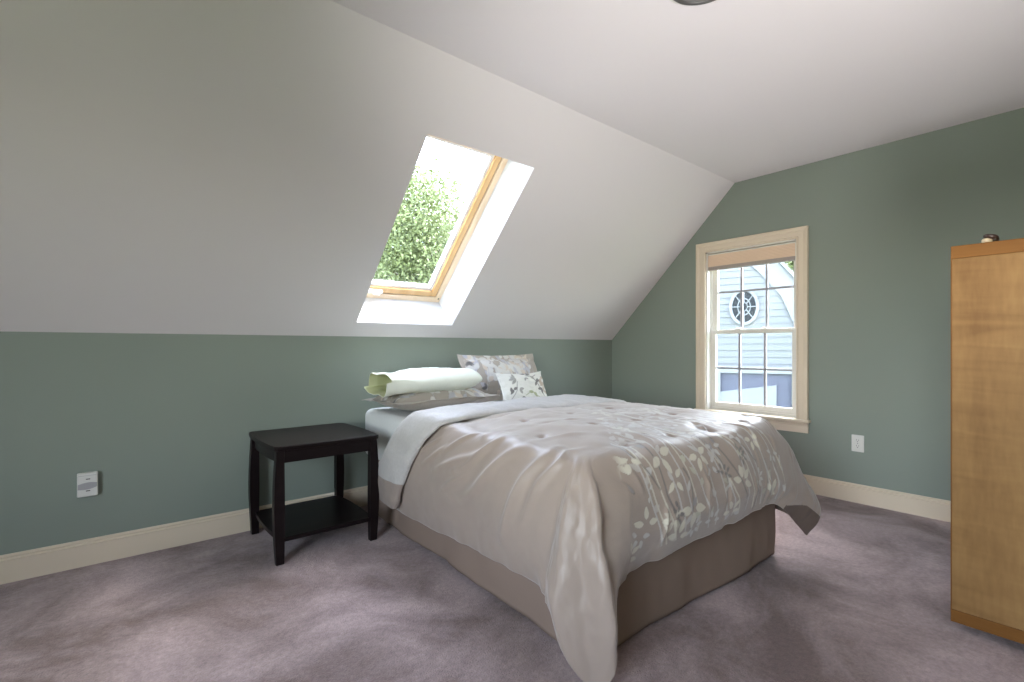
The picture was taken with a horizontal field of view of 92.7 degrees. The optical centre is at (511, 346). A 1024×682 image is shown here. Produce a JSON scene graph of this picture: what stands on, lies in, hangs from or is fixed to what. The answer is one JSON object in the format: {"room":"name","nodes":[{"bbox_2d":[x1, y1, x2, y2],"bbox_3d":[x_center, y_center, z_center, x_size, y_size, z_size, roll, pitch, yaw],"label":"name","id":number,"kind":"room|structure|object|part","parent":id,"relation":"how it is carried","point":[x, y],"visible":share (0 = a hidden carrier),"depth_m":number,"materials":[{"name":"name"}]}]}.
{"room":"bedroom","nodes":[
{"label":"bedroom","id":0,"kind":"room"},
{"bbox_2d":[0,331,611,554],"bbox_3d":[-1.281,0.500,3.155,5.871,1.139,0.140,0,0,-40],"label":"wall","id":1,"kind":"structure","parent":0,"point":[165,422],"depth_m":2.62,"materials":[{"name":"green paint"}]},
{"bbox_2d":[77,471,97,497],"bbox_3d":[-2.072,0.671,2.384,0.078,0.115,0.032,0,0,-40],"label":"wall outlet","id":2,"kind":"object","parent":1,"relation":"attached to","point":[87,482],"visible":1,"depth_m":2.37,"materials":[{"name":"white plastic"}]},
{"bbox_2d":[0,486,367,584],"bbox_3d":[-1.231,1.006,3.095,5.871,0.128,0.016,0,0,-40],"label":"baseboard","id":3,"kind":"structure","parent":1,"relation":"attached to","point":[17,566],"depth_m":2.49,"materials":[{"name":"beige paint"}]},
{"bbox_2d":[0,0,733,339],"bbox_3d":[-0.907,-0.813,2.691,6.151,1.488,1.478,0,0,-40],"label":"ceiling","id":4,"kind":"structure","parent":0,"point":[220,167],"depth_m":2.27,"materials":[{"name":"white paint"}]},
{"bbox_2d":[357,134,533,324],"bbox_3d":[-0.533,-0.768,3.173,0.871,1.228,1.220,0,0,-40],"label":"window","id":5,"kind":"structure","parent":4,"relation":"attached to","point":[499,183],"depth_m":3.41,"materials":[{"name":"white paint"}]},
{"bbox_3d":[-0.576,-0.833,3.224,0.637,1.199,0.072,0,45,-40],"label":"sash","id":6,"kind":"part","parent":5,"relation":"part of","materials":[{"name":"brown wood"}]},
{"bbox_3d":[-0.575,-0.833,3.224,0.751,1.313,0.083,0,45,-40],"label":"frame","id":7,"kind":"part","parent":5,"relation":"part of","materials":[{"name":"brown wood"}]},
{"bbox_2d":[0,494,1023,681],"bbox_3d":[0.356,1.170,1.174,6.151,0.200,5.300,0,0,-40],"label":"floor","id":8,"kind":"structure","parent":0,"point":[865,595],"depth_m":1.91,"materials":[{"name":"carpet"}]},
{"bbox_2d":[248,423,378,565],"bbox_3d":[-1.126,0.779,2.760,0.566,0.582,0.574,0,0,-40],"label":"end table","id":9,"kind":"object","parent":8,"relation":"on","point":[283,522],"visible":1,"depth_m":2.69,"materials":[{"name":"brown wood"}]},
{"bbox_3d":[-1.481,0.791,2.801,0.049,0.558,0.044,0,0,-40],"label":"leg","id":10,"kind":"part","parent":9,"relation":"part of","materials":[{"name":"brown wood"}]},
{"bbox_3d":[-1.149,0.791,2.403,0.049,0.558,0.044,0,0,-40],"label":"leg","id":11,"kind":"part","parent":9,"relation":"part of","materials":[{"name":"brown wood"}]},
{"bbox_2d":[256,496,369,541],"bbox_3d":[-1.126,0.955,2.760,0.506,0.022,0.530,0,0,-40],"label":"shelf","id":12,"kind":"object","parent":9,"relation":"attached to","point":[316,516],"depth_m":2.70,"materials":[{"name":"brown wood"}]},
{"bbox_3d":[-1.103,0.791,3.116,0.049,0.558,0.044,0,0,-40],"label":"leg","id":13,"kind":"part","parent":9,"relation":"part of","materials":[{"name":"brown wood"}]},
{"bbox_3d":[-0.771,0.791,2.718,0.049,0.558,0.044,0,0,-40],"label":"leg","id":14,"kind":"part","parent":9,"relation":"part of","materials":[{"name":"brown wood"}]},
{"bbox_2d":[365,400,775,646],"bbox_3d":[0.190,0.740,2.882,1.505,0.660,2.115,0,0,-40],"label":"bed","id":15,"kind":"object","parent":8,"relation":"on","point":[654,590],"visible":0.3,"depth_m":2.10,"materials":[{"name":"brown fabric"}]},
{"bbox_2d":[364,387,497,410],"bbox_3d":[-0.528,0.324,3.157,0.720,0.158,0.520,0,0,-36],"label":"pillow","id":16,"kind":"object","parent":15,"relation":"on","point":[424,400],"visible":0.67,"depth_m":2.97,"materials":[{"name":"beige fabric"}]},
{"bbox_2d":[364,367,481,396],"bbox_3d":[-0.572,0.221,3.110,0.616,0.178,0.472,0,0,-35],"label":"pillow","id":17,"kind":"object","parent":16,"relation":"on","point":[431,379],"visible":0.95,"depth_m":2.98,"materials":[{"name":"white fabric"}]},
{"bbox_3d":[0.183,0.568,2.895,1.494,0.315,2.081,0,0,-40],"label":"mattress","id":18,"kind":"part","parent":15,"relation":"part of","materials":[{"name":"white fabric"}]},
{"bbox_2d":[457,354,536,402],"bbox_3d":[-0.065,0.232,3.751,0.743,0.352,0.205,0,0,-40],"label":"pillow","id":19,"kind":"object","parent":15,"relation":"on","point":[486,366],"visible":0.57,"depth_m":3.64,"materials":[{"name":"beige fabric"}]},
{"bbox_2d":[495,371,546,399],"bbox_3d":[0.080,0.297,3.572,0.420,0.226,0.149,0,0,-36],"label":"cushion","id":20,"kind":"object","parent":15,"relation":"on","point":[513,386],"visible":0.81,"depth_m":3.51,"materials":[{"name":"white fabric"}]},
{"bbox_2d":[378,394,820,681],"bbox_3d":[0.357,0.683,2.627,1.736,0.745,1.798,0,0,-40],"label":"comforter","id":21,"kind":"object","parent":15,"relation":"on","point":[572,494],"visible":0.99,"depth_m":1.92,"materials":[{"name":"beige fabric"}]},
{"bbox_2d":[951,238,1023,643],"bbox_3d":[2.107,0.344,1.634,0.391,1.452,0.905,0,0,-40],"label":"cabinet","id":22,"kind":"object","parent":8,"relation":"on","point":[987,278],"visible":1,"depth_m":1.78,"materials":[{"name":"brown wood"}]},
{"bbox_2d":[981,234,998,242],"bbox_3d":[1.762,-0.399,1.798,0.048,0.037,0.044,0,0,39],"label":"ornament","id":23,"kind":"object","parent":22,"relation":"on","point":[987,237],"visible":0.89,"depth_m":1.79,"materials":[{"name":"beige ceramic"}]},
{"bbox_2d":[331,0,1023,182],"bbox_3d":[0.809,-1.496,0.631,6.151,0.300,3.886,0,0,-40],"label":"ceiling","id":24,"kind":"structure","parent":0,"point":[734,90],"depth_m":2.30,"materials":[{"name":"white paint"}]},
{"bbox_2d":[670,0,715,5],"bbox_3d":[0.697,-1.324,1.764,0.304,0.044,0.304,0,0,-40],"label":"ceiling light","id":25,"kind":"object","parent":24,"relation":"attached to","point":[680,2],"visible":1,"depth_m":1.88,"materials":[{"name":"white plastic"}]},
{"bbox_2d":[683,0,706,1],"bbox_3d":[0.697,-1.317,1.764,0.228,0.030,0.228,0,0,-40],"label":"diffuser","id":26,"kind":"object","parent":25,"relation":"attached to","point":[683,0],"depth_m":1.86,"materials":[{"name":"white glass"}]},
{"bbox_2d":[612,108,1023,500],"bbox_3d":[2.625,-0.138,3.155,0.130,2.416,5.140,0,0,-40],"label":"wall","id":27,"kind":"structure","parent":0,"point":[884,221],"depth_m":3.29,"materials":[{"name":"green paint"}]},
{"bbox_2d":[694,225,810,432],"bbox_3d":[1.932,-0.127,3.951,0.175,1.523,0.908,0,0,-40],"label":"window","id":28,"kind":"structure","parent":27,"relation":"in","point":[796,418],"depth_m":3.91,"materials":[{"name":"beige paint"}]},
{"bbox_2d":[708,242,794,270],"bbox_3d":[1.920,-0.721,3.941,0.046,0.138,0.690,0,0,-40],"label":"window shade","id":29,"kind":"object","parent":28,"relation":"attached to","point":[785,252],"visible":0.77,"depth_m":3.91,"materials":[{"name":"beige fabric"}]},
{"bbox_3d":[1.921,-0.785,3.942,0.044,0.010,0.690,0,0,-40],"label":"head rail","id":30,"kind":"part","parent":29,"relation":"part of","materials":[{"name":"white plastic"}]},
{"bbox_3d":[1.919,-0.667,3.941,0.044,0.031,0.690,0,0,-40],"label":"rail","id":31,"kind":"part","parent":29,"relation":"part of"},
{"bbox_3d":[1.954,0.186,3.969,0.030,0.660,0.686,0,0,-40],"label":"sash","id":32,"kind":"part","parent":28,"relation":"part of","materials":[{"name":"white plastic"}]},
{"bbox_3d":[1.980,-0.453,3.991,0.030,0.685,0.686,0,0,-40],"label":"sash","id":33,"kind":"part","parent":28,"relation":"part of","materials":[{"name":"white plastic"}]},
{"bbox_2d":[852,434,863,452],"bbox_3d":[2.372,0.663,3.350,0.009,0.115,0.073,0,0,-40],"label":"wall outlet","id":34,"kind":"object","parent":27,"relation":"attached to","point":[857,440],"visible":1,"depth_m":3.35,"materials":[{"name":"white plastic"}]},
{"bbox_2d":[803,474,950,521],"bbox_3d":[2.618,1.006,3.049,0.016,0.128,4.986,0,0,-40],"label":"baseboard","id":35,"kind":"structure","parent":27,"relation":"attached to","point":[929,507],"depth_m":3.23,"materials":[{"name":"beige paint"}]},
{"label":"outside","id":36,"kind":"structure","parent":0,"visible":0},
{"bbox_3d":[-0.749,4.120,16.522,140.000,0.300,140.000,0,0,-40],"label":"ground","id":37,"kind":"structure","parent":36,"visible":0},
{"bbox_2d":[377,247,428,283],"bbox_3d":[-4.877,-0.989,24.921,12.959,9.933,7.785,0,0,-40],"label":"tree","id":38,"kind":"object","parent":37,"relation":"on","point":[392,247],"visible":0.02,"depth_m":22.68,"materials":[{"name":"green plant"}]},
{"bbox_2d":[373,151,476,283],"bbox_3d":[-3.537,-0.972,14.396,8.722,9.898,6.462,0,0,-19],"label":"tree","id":39,"kind":"object","parent":37,"relation":"on","point":[414,229],"visible":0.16,"depth_m":12.53,"materials":[{"name":"green plant"}]},
{"bbox_2d":[717,262,793,407],"bbox_3d":[3.623,0.271,10.890,6.430,7.398,4.320,0,0,26],"label":"house","id":40,"kind":"structure","parent":37,"relation":"on","point":[781,301],"depth_m":8.32,"materials":[{"name":"blue wood"}]},
{"bbox_3d":[4.007,-0.690,8.433,0.380,0.540,0.020,0,0,26],"label":"oval pane","id":41,"kind":"part","parent":40,"relation":"part of","materials":[{"name":"grey glass"}]},
{"bbox_2d":[732,292,755,321],"bbox_3d":[3.997,-0.690,8.413,0.380,0.540,0.020,0,0,26],"label":"window","id":42,"kind":"structure","parent":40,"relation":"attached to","point":[749,298],"depth_m":8.41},
{"bbox_3d":[4.019,1.605,8.321,0.860,1.930,0.040,0,0,26],"label":"white shutter panel","id":43,"kind":"part","parent":40,"relation":"part of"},
{"bbox_3d":[4.131,1.450,8.300,1.320,2.240,0.120,0,0,26],"label":"garage trim","id":44,"kind":"part","parent":40,"relation":"part of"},
{"bbox_3d":[4.140,1.510,8.318,1.080,2.120,0.080,0,0,26],"label":"garage panel","id":45,"kind":"part","parent":40,"relation":"part of","materials":[{"name":"blue"}]},
{"bbox_2d":[784,261,793,271],"bbox_3d":[9.367,-0.123,14.223,4.315,8.199,4.337,0,0,-40],"label":"tree","id":46,"kind":"object","parent":37,"relation":"on","point":[790,264],"visible":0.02,"depth_m":13.79,"materials":[{"name":"green plant"}]}
]}

